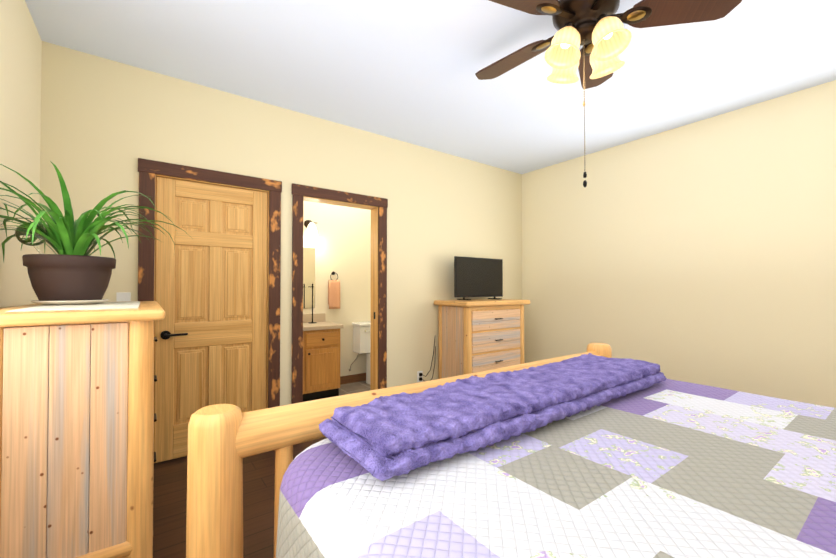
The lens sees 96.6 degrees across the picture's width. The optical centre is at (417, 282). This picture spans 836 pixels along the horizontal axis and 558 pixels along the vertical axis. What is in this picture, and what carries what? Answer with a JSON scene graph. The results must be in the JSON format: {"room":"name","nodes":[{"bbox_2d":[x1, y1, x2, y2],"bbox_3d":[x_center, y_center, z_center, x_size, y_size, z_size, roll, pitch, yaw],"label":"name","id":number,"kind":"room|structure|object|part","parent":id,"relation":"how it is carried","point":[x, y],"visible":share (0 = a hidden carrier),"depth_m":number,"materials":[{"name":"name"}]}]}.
{"room":"bedroom","nodes":[
{"label":"bedroom","id":0,"kind":"room"},
{"bbox_2d":[0,0,41,308],"bbox_3d":[-1.029,-0.130,0.401,0.140,2.755,4.800,1,-1,-36],"label":"wall","id":1,"kind":"structure","parent":0,"point":[20,80],"depth_m":1.88,"materials":[{"name":"beige paint"}]},
{"bbox_2d":[153,380,369,557],"bbox_3d":[0.496,1.303,2.289,4.854,0.060,6.080,1,-1,-36],"label":"floor","id":2,"kind":"structure","parent":0,"point":[169,505],"depth_m":2.15,"materials":[{"name":"brown wood"}]},
{"bbox_2d":[0,301,165,557],"bbox_3d":[-1.413,0.681,1.596,0.505,1.165,1.080,1,-1,-36],"label":"dresser","id":3,"kind":"object","parent":2,"relation":"on","point":[78,417],"visible":1,"depth_m":1.21,"materials":[{"name":"brown wood"}]},
{"bbox_2d":[0,161,183,311],"bbox_3d":[-1.414,-0.191,1.683,0.718,0.579,0.993,1,-1,-36],"label":"potted plant","id":4,"kind":"object","parent":3,"relation":"on","point":[72,274],"visible":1,"depth_m":1.56,"materials":[{"name":"plant"}]},
{"bbox_2d":[303,284,342,401],"bbox_3d":[-1.341,0.653,4.197,0.840,1.290,0.554,1,-1,-36],"label":"vanity cabinet","id":5,"kind":"object","parent":2,"relation":"on","point":[321,357],"visible":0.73,"depth_m":4.11,"materials":[{"name":"brown wood"}]},
{"bbox_2d":[303,284,342,330],"bbox_3d":[-1.344,0.263,4.206,0.840,0.510,0.545,1,-1,-36],"label":"countertop","id":6,"kind":"structure","parent":5,"relation":"on","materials":[{"name":"beige stone"}]},
{"bbox_2d":[348,321,370,384],"bbox_3d":[-0.486,0.912,4.701,0.531,0.785,0.753,1,-1,-36],"label":"toilet","id":7,"kind":"object","parent":2,"relation":"on","point":[361,337],"visible":0.23,"depth_m":4.78,"materials":[{"name":"white ceramic"}]},
{"bbox_3d":[-0.613,0.542,4.931,0.470,0.038,0.227,1,-1,-36],"label":"toilet tank lid","id":8,"kind":"part","parent":7,"relation":"part of","materials":[{"name":"white ceramic"}]},
{"bbox_2d":[434,299,529,378],"bbox_3d":[0.721,0.745,4.128,0.990,1.105,0.532,1,-1,-36],"label":"dresser","id":9,"kind":"object","parent":2,"relation":"on","point":[476,335],"visible":0.58,"depth_m":3.91,"materials":[{"name":"brown wood"}]},
{"bbox_2d":[454,256,502,299],"bbox_3d":[0.698,-0.044,4.213,0.750,0.472,0.200,1,-1,-36],"label":"flat-screen tv","id":10,"kind":"object","parent":9,"relation":"on","point":[477,277],"visible":1,"depth_m":4.18,"materials":[{"name":"black plastic"}]},
{"bbox_2d":[186,343,835,557],"bbox_3d":[0.918,0.578,0.823,2.278,1.350,2.330,1,-1,-36],"label":"bed","id":11,"kind":"object","parent":2,"relation":"on","point":[668,468],"visible":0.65,"depth_m":0.90,"materials":[{"name":"white fabric"}]},
{"bbox_2d":[319,353,666,480],"bbox_3d":[0.438,0.417,1.436,1.579,0.097,0.395,1,-1,-36],"label":"throw blanket","id":12,"kind":"object","parent":11,"relation":"on","point":[381,438],"visible":1,"depth_m":1.14,"materials":[{"name":"purple fabric"}]},
{"bbox_2d":[39,41,521,405],"bbox_3d":[-0.501,-0.086,3.672,4.854,2.755,0.140,1,-1,-36],"label":"wall","id":13,"kind":"structure","parent":0,"point":[106,124],"depth_m":3.13,"materials":[{"name":"beige paint"}]},
{"bbox_2d":[116,292,130,301],"bbox_3d":[-1.974,0.126,2.498,0.075,0.120,0.012,1,-1,-36],"label":"switch plate","id":14,"kind":"object","parent":13,"relation":"attached to","point":[123,296],"visible":0.5,"depth_m":2.50,"materials":[{"name":"white plastic"}]},
{"bbox_2d":[154,177,266,462],"bbox_3d":[-1.536,0.261,2.828,0.750,2.015,0.096,1,-1,-36],"label":"door","id":15,"kind":"structure","parent":13,"relation":"in","point":[211,300],"depth_m":2.81,"materials":[{"name":"brown wood"}]},
{"bbox_2d":[417,339,435,381],"bbox_3d":[0.104,0.822,3.982,0.244,0.494,0.053,1,-1,-36],"label":"electrical outlet plate","id":16,"kind":"object","parent":13,"relation":"attached to","point":[420,375],"visible":1,"depth_m":3.96,"materials":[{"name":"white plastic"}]},
{"bbox_2d":[303,201,370,375],"bbox_3d":[-1.313,-0.073,4.664,4.714,2.755,0.140,1,-1,-36],"label":"wall","id":17,"kind":"structure","parent":0,"point":[341,243],"depth_m":4.84,"materials":[{"name":"beige paint"}]},
{"bbox_2d":[303,247,314,307],"bbox_3d":[-1.514,-0.059,4.426,0.600,0.740,0.005,1,-1,-36],"label":"bathroom mirror","id":18,"kind":"object","parent":17,"relation":"attached to","point":[308,266],"visible":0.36,"depth_m":4.55,"materials":[{"name":"clear glass"}]},
{"bbox_2d":[304,220,317,236],"bbox_3d":[-1.285,-0.661,4.477,0.155,0.214,0.206,1,-1,-36],"label":"sconce","id":19,"kind":"object","parent":17,"relation":"attached to","point":[310,226],"visible":1,"depth_m":4.42,"materials":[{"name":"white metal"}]},
{"bbox_2d":[328,271,339,308],"bbox_3d":[-1.063,0.095,4.724,0.152,0.474,0.053,1,-1,-36],"label":"towel","id":20,"kind":"object","parent":17,"relation":"attached to","point":[333,294],"visible":0.98,"depth_m":4.70,"materials":[{"name":"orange fabric"}]},
{"bbox_2d":[340,373,365,384],"bbox_3d":[-0.699,1.259,4.997,1.150,0.100,0.018,1,-1,-36],"label":"baseboard","id":21,"kind":"structure","parent":17,"relation":"attached to","point":[352,378],"depth_m":4.87,"materials":[{"name":"brown wood"}]},
{"bbox_2d":[25,0,835,173],"bbox_3d":[0.496,-1.512,2.326,4.854,0.060,6.080,1,-1,-36],"label":"ceiling","id":22,"kind":"structure","parent":0,"point":[404,70],"depth_m":2.50,"materials":[{"name":"white paint"}]},
{"bbox_2d":[475,0,741,186],"bbox_3d":[0.811,-0.982,1.913,1.308,1.009,1.285,1,-1,-36],"label":"ceiling fan","id":23,"kind":"object","parent":22,"relation":"hanging from","point":[599,32],"visible":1,"depth_m":1.83,"materials":[{"name":"brown wood"}]},
{"bbox_2d":[522,80,835,407],"bbox_3d":[2.399,-0.086,3.698,0.140,2.755,6.080,1,-1,-36],"label":"wall","id":24,"kind":"structure","parent":0,"point":[702,252],"depth_m":3.35,"materials":[{"name":"beige paint"}]}
]}

